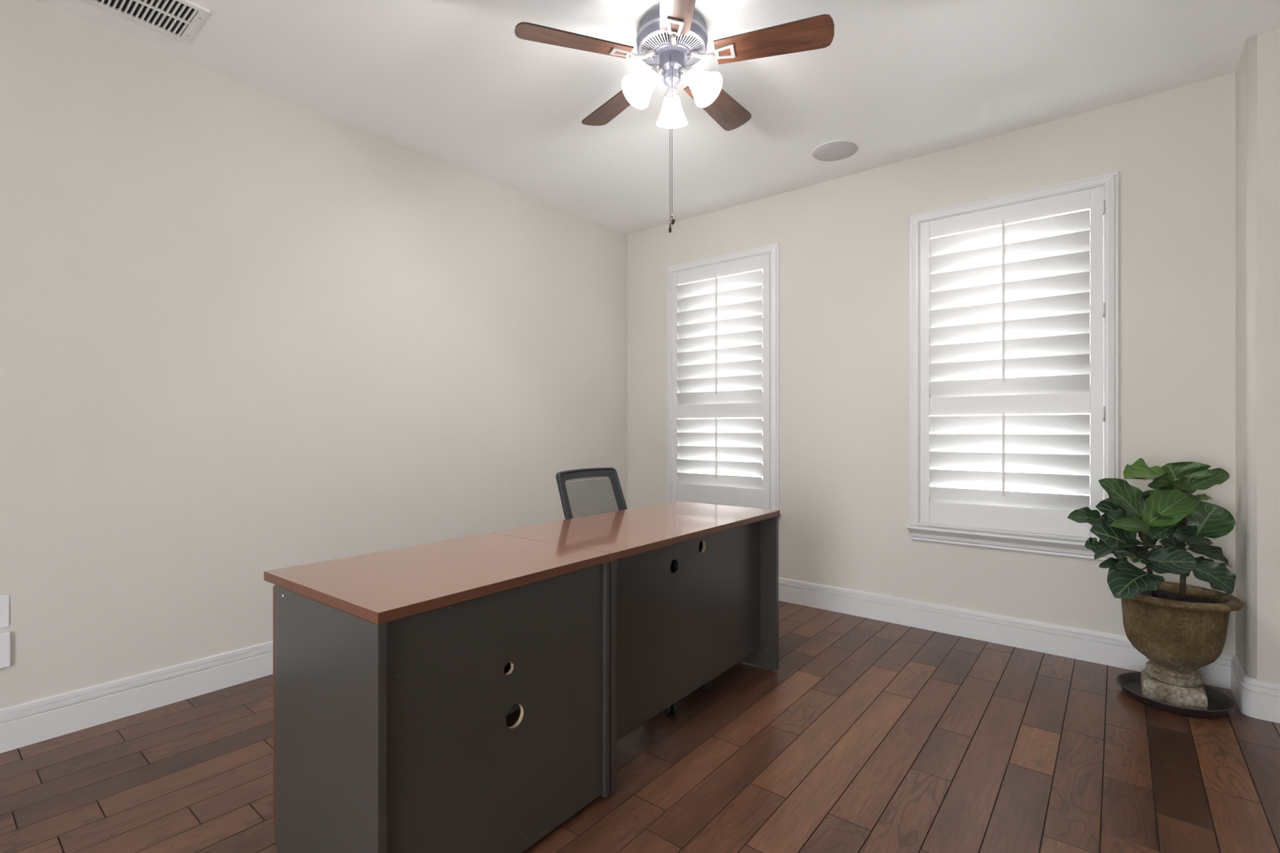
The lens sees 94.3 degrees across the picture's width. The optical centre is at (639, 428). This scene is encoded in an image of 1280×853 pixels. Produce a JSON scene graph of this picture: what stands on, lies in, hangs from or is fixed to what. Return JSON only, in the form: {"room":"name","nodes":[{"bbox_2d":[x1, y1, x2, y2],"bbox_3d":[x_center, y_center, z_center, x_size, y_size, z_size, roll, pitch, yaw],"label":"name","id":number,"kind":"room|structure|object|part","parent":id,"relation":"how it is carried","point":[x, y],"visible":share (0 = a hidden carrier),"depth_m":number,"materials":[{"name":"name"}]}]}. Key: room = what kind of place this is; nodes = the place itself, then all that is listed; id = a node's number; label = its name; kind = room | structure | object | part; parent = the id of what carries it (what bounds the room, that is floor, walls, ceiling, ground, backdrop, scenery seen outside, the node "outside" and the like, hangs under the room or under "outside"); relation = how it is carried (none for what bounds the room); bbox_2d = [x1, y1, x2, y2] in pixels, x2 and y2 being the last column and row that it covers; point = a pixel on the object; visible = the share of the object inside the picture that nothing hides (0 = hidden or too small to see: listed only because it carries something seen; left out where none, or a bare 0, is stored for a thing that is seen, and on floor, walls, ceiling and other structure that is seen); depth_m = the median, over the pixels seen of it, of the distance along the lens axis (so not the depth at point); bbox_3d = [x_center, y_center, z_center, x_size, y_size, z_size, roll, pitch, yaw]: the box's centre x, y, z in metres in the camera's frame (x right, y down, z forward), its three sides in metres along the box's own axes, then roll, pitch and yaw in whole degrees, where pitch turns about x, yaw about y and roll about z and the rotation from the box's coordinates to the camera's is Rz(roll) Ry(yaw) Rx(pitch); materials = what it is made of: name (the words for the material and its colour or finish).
{"room":"home office","nodes":[
{"label":"home office","id":0,"kind":"room"},
{"bbox_2d":[0,0,626,709],"bbox_3d":[-1.919,-0.186,2.709,0.140,2.793,5.895,0,0,39],"label":"wall","id":1,"kind":"structure","parent":0,"point":[246,331],"depth_m":2.69,"materials":[{"name":"beige paint"}]},
{"bbox_2d":[0,595,8,627],"bbox_3d":[-2.295,0.658,2.114,0.019,0.115,0.070,0,0,39],"label":"cable wall plate","id":2,"kind":"object","parent":1,"relation":"attached to","point":[4,600],"visible":1,"depth_m":2.13,"materials":[{"name":"white plastic"}]},
{"bbox_2d":[0,631,10,668],"bbox_3d":[-2.295,0.796,2.114,0.019,0.125,0.076,0,0,39],"label":"outlet cover","id":3,"kind":"object","parent":1,"relation":"attached to","point":[5,637],"visible":1,"depth_m":2.13,"materials":[{"name":"white plastic"}]},
{"bbox_2d":[0,640,272,753],"bbox_3d":[-1.858,1.083,2.659,0.017,0.153,5.615,0,0,39],"label":"baseboard","id":4,"kind":"structure","parent":1,"relation":"attached to","point":[22,725],"depth_m":2.39,"materials":[{"name":"white paint"}]},
{"bbox_2d":[0,600,1279,852],"bbox_3d":[-0.107,1.161,1.074,4.772,0.003,7.821,0,0,39],"label":"floor","id":5,"kind":"structure","parent":0,"point":[867,735],"depth_m":2.01,"materials":[{"name":"brown wood"}]},
{"bbox_2d":[263,533,611,852],"bbox_3d":[-0.560,0.776,1.745,0.600,0.768,0.763,0,0,38],"label":"desk","id":6,"kind":"object","parent":5,"relation":"on","point":[452,695],"visible":1,"depth_m":1.50,"materials":[{"name":"brown wood"}]},
{"bbox_3d":[-0.869,0.586,1.742,0.018,0.321,0.371,0,0,38],"label":"drawer","id":7,"kind":"part","parent":6,"relation":"part of","materials":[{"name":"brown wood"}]},
{"bbox_3d":[-0.869,0.910,1.742,0.018,0.320,0.371,0,0,38],"label":"drawer","id":8,"kind":"part","parent":6,"relation":"part of","materials":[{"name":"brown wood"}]},
{"bbox_3d":[-0.760,0.783,1.432,0.531,0.730,0.020,0,0,38],"label":"panel","id":9,"kind":"part","parent":6,"relation":"part of","materials":[{"name":"grey laminate"}]},
{"bbox_3d":[-0.340,0.778,1.571,0.012,0.720,0.714,0,0,38],"label":"panel","id":10,"kind":"part","parent":6,"relation":"part of","materials":[{"name":"grey laminate"}]},
{"bbox_3d":[-0.310,0.783,2.012,0.531,0.730,0.019,0,0,38],"label":"panel","id":11,"kind":"part","parent":6,"relation":"part of","materials":[{"name":"grey laminate"}]},
{"bbox_2d":[555,467,711,715],"bbox_3d":[-0.029,0.678,2.700,0.647,0.964,0.529,0,0,36],"label":"office chair","id":12,"kind":"object","parent":5,"relation":"on","point":[562,477],"visible":0.22,"depth_m":2.86,"materials":[{"name":"black plastic"}]},
{"bbox_3d":[-0.211,0.422,2.831,0.149,0.372,0.344,0,0,36],"label":"backrest","id":13,"kind":"part","parent":12,"relation":"part of","materials":[{"name":"black fabric"}]},
{"bbox_3d":[-0.210,0.422,2.830,0.201,0.452,0.444,0,0,36],"label":"backrest frame","id":14,"kind":"part","parent":12,"relation":"part of","materials":[{"name":"black plastic"}]},
{"bbox_2d":[490,501,780,794],"bbox_3d":[0.054,0.776,2.536,0.601,0.768,1.239,0,0,38],"label":"office desk","id":15,"kind":"object","parent":5,"relation":"on","point":[694,587],"visible":0.63,"depth_m":2.36,"materials":[{"name":"brown wood"}]},
{"bbox_3d":[-0.313,0.784,2.053,0.583,0.732,0.026,0,0,38],"label":"panel","id":16,"kind":"part","parent":15,"relation":"part of","materials":[{"name":"grey laminate"}]},
{"bbox_3d":[-0.007,0.509,2.527,0.435,0.182,0.750,0,0,38],"label":"pencil drawer","id":17,"kind":"part","parent":15,"relation":"part of","materials":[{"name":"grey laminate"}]},
{"bbox_3d":[0.214,0.739,2.406,0.016,0.642,1.176,0,0,38],"label":"modesty panel","id":18,"kind":"part","parent":15,"relation":"part of","materials":[{"name":"grey laminate"}]},
{"bbox_3d":[0.424,0.784,3.004,0.583,0.732,0.026,0,0,38],"label":"panel","id":19,"kind":"part","parent":15,"relation":"part of","materials":[{"name":"grey laminate"}]},
{"bbox_2d":[1115,671,1235,717],"bbox_3d":[2.276,1.139,2.539,0.376,0.042,0.376,0,0,39],"label":"saucer","id":20,"kind":"object","parent":5,"relation":"on","point":[1220,704],"visible":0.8,"depth_m":2.48,"materials":[{"name":"brown plastic"}]},
{"bbox_2d":[1067,457,1244,710],"bbox_3d":[2.181,0.641,2.535,0.735,1.023,0.426,0,0,-2],"label":"potted plant","id":21,"kind":"object","parent":20,"relation":"on","point":[1181,628],"visible":1,"depth_m":2.47,"materials":[{"name":"plant"}]},
{"bbox_3d":[2.187,0.496,2.523,0.419,0.518,0.121,0,0,-6],"label":"stem","id":22,"kind":"part","parent":21,"relation":"part of","materials":[{"name":"green plant"}]},
{"bbox_2d":[34,0,1279,234],"bbox_3d":[-0.072,-1.643,1.223,4.880,0.120,5.895,0,0,39],"label":"ceiling","id":23,"kind":"structure","parent":0,"point":[453,82],"depth_m":2.64,"materials":[{"name":"white paint"}]},
{"bbox_2d":[79,0,209,44],"bbox_3d":[-1.908,-1.576,2.138,0.300,0.013,0.524,0,0,39],"label":"ceiling vent","id":24,"kind":"object","parent":23,"relation":"in","point":[179,20],"visible":1,"depth_m":2.26,"materials":[{"name":"white metal"}]},
{"bbox_2d":[514,0,834,232],"bbox_3d":[0.144,-1.167,2.375,1.171,0.831,1.138,0,0,39],"label":"ceiling fan","id":25,"kind":"object","parent":23,"relation":"hanging from","point":[673,38],"visible":1,"depth_m":2.27,"materials":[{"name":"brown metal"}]},
{"bbox_3d":[-0.246,-1.446,2.218,0.433,0.006,0.140,0,13,-18],"label":"blade","id":26,"kind":"part","parent":25,"relation":"part of","materials":[{"name":"brown wood"}]},
{"bbox_3d":[-0.105,-1.446,2.656,0.140,0.006,0.433,-16,9,-35],"label":"blade","id":27,"kind":"part","parent":25,"relation":"part of","materials":[{"name":"brown wood"}]},
{"bbox_3d":[-0.005,-1.311,2.283,0.127,0.145,0.141,0,0,39],"label":"lamp shade","id":28,"kind":"part","parent":25,"relation":"part of","materials":[{"name":"white glass"}]},
{"bbox_3d":[0.019,-1.331,2.289,0.053,0.078,0.073,0,0,39],"label":"bulb","id":29,"kind":"part","parent":25,"relation":"part of","materials":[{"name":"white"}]},
{"bbox_3d":[0.059,-1.374,2.312,0.059,0.065,0.079,0,0,39],"label":"lamp arm","id":30,"kind":"part","parent":25,"relation":"part of","materials":[{"name":"silver metal"}]},
{"bbox_3d":[0.116,-1.116,2.287,0.003,0.652,0.003,0,0,39],"label":"pull chain","id":31,"kind":"part","parent":25,"relation":"part of","materials":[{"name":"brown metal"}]},
{"bbox_3d":[0.128,-1.311,2.487,0.128,0.145,0.138,0,0,39],"label":"lamp shade","id":32,"kind":"part","parent":25,"relation":"part of","materials":[{"name":"white glass"}]},
{"bbox_3d":[0.135,-1.374,2.411,0.058,0.065,0.079,0,0,-20],"label":"lamp arm","id":33,"kind":"part","parent":25,"relation":"part of","materials":[{"name":"silver metal"}]},
{"bbox_3d":[0.126,-1.495,2.340,0.262,0.001,0.262,0,0,39],"label":"housing plate","id":34,"kind":"part","parent":25,"relation":"part of","materials":[{"name":"silver metal"}]},
{"bbox_3d":[0.124,-1.111,2.300,0.003,0.593,0.003,0,0,39],"label":"pull chain","id":35,"kind":"part","parent":25,"relation":"part of","materials":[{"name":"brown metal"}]},
{"bbox_3d":[0.127,-1.446,1.949,0.140,0.006,0.433,13,0,0],"label":"blade","id":36,"kind":"part","parent":25,"relation":"part of","materials":[{"name":"brown wood"}]},
{"bbox_3d":[0.184,-1.374,2.304,0.080,0.065,0.058,0,0,39],"label":"lamp arm","id":37,"kind":"part","parent":25,"relation":"part of","materials":[{"name":"silver metal"}]},
{"bbox_3d":[0.224,-1.331,2.277,0.076,0.078,0.052,0,0,39],"label":"bulb","id":38,"kind":"part","parent":25,"relation":"part of","materials":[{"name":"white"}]},
{"bbox_3d":[0.252,-1.311,2.268,0.123,0.145,0.140,0,0,-27],"label":"lamp shade","id":39,"kind":"part","parent":25,"relation":"part of","materials":[{"name":"white glass"}]},
{"bbox_3d":[0.355,-1.446,2.658,0.140,0.006,0.433,-16,-9,35],"label":"blade","id":40,"kind":"part","parent":25,"relation":"part of","materials":[{"name":"brown wood"}]},
{"bbox_3d":[0.498,-1.446,2.220,0.433,0.006,0.140,0,-13,18],"label":"blade","id":41,"kind":"part","parent":25,"relation":"part of","materials":[{"name":"brown wood"}]},
{"bbox_2d":[811,139,858,161],"bbox_3d":[1.111,-1.579,3.383,0.256,0.007,0.256,0,0,39],"label":"ceiling speaker","id":42,"kind":"object","parent":23,"relation":"attached to","point":[837,149],"visible":1,"depth_m":3.37,"materials":[{"name":"white plastic"}]},
{"bbox_2d":[626,71,1235,654],"bbox_3d":[1.369,-0.186,3.756,3.670,2.793,0.140,0,0,39],"label":"wall","id":43,"kind":"structure","parent":0,"point":[844,242],"depth_m":3.45,"materials":[{"name":"beige paint"}]},
{"bbox_2d":[666,243,779,510],"bbox_3d":[0.573,-0.340,4.298,0.936,1.816,0.093,0,0,39],"label":"plantation shutter","id":44,"kind":"object","parent":43,"relation":"attached to","point":[718,308],"visible":0.98,"depth_m":4.25,"materials":[{"name":"white paint"}]},
{"bbox_3d":[0.548,0.139,4.267,0.011,0.448,0.012,0,0,39],"label":"tilt rod","id":45,"kind":"part","parent":44,"relation":"part of","materials":[{"name":"white paint"}]},
{"bbox_3d":[0.548,-0.676,4.267,0.011,0.863,0.012,0,0,39],"label":"tilt rod","id":46,"kind":"part","parent":44,"relation":"part of","materials":[{"name":"white paint"}]},
{"bbox_2d":[905,191,1116,560],"bbox_3d":[1.989,-0.274,3.228,0.984,1.852,0.197,0,0,39],"label":"window","id":47,"kind":"structure","parent":43,"relation":"in","point":[1070,548],"depth_m":3.13,"materials":[{"name":"white paint"}]},
{"bbox_3d":[1.943,0.575,3.171,0.984,0.014,0.052,0,0,39],"label":"sill","id":48,"kind":"part","parent":47,"relation":"part of","materials":[{"name":"white paint"}]},
{"bbox_2d":[909,171,1119,542],"bbox_3d":[1.955,-0.340,3.186,0.956,1.816,0.093,0,0,39],"label":"plantation shutter","id":49,"kind":"object","parent":47,"relation":"attached to","point":[1000,288],"visible":0.91,"depth_m":3.15,"materials":[{"name":"white paint"}]},
{"bbox_3d":[1.930,0.139,3.155,0.011,0.448,0.012,0,0,39],"label":"tilt rod","id":50,"kind":"part","parent":49,"relation":"part of","materials":[{"name":"white paint"}]},
{"bbox_3d":[1.930,-0.676,3.155,0.011,0.863,0.012,0,0,39],"label":"tilt rod","id":51,"kind":"part","parent":49,"relation":"part of","materials":[{"name":"white paint"}]},
{"bbox_3d":[2.036,-0.320,3.287,0.840,1.760,0.045,0,0,39],"label":"frame","id":52,"kind":"part","parent":47,"relation":"part of","materials":[{"name":"white paint"}]},
{"bbox_2d":[778,577,1279,723],"bbox_3d":[1.587,1.083,3.285,4.600,0.153,0.322,0,0,39],"label":"baseboard","id":53,"kind":"structure","parent":43,"relation":"attached to","point":[1090,646],"depth_m":3.13,"materials":[{"name":"white paint"}]},
{"bbox_2d":[1235,26,1279,683],"bbox_3d":[2.967,-0.186,2.185,1.070,2.793,0.305,0,0,39],"label":"wall","id":54,"kind":"structure","parent":0,"point":[1257,73],"depth_m":2.38,"materials":[{"name":"beige paint"}]}
]}

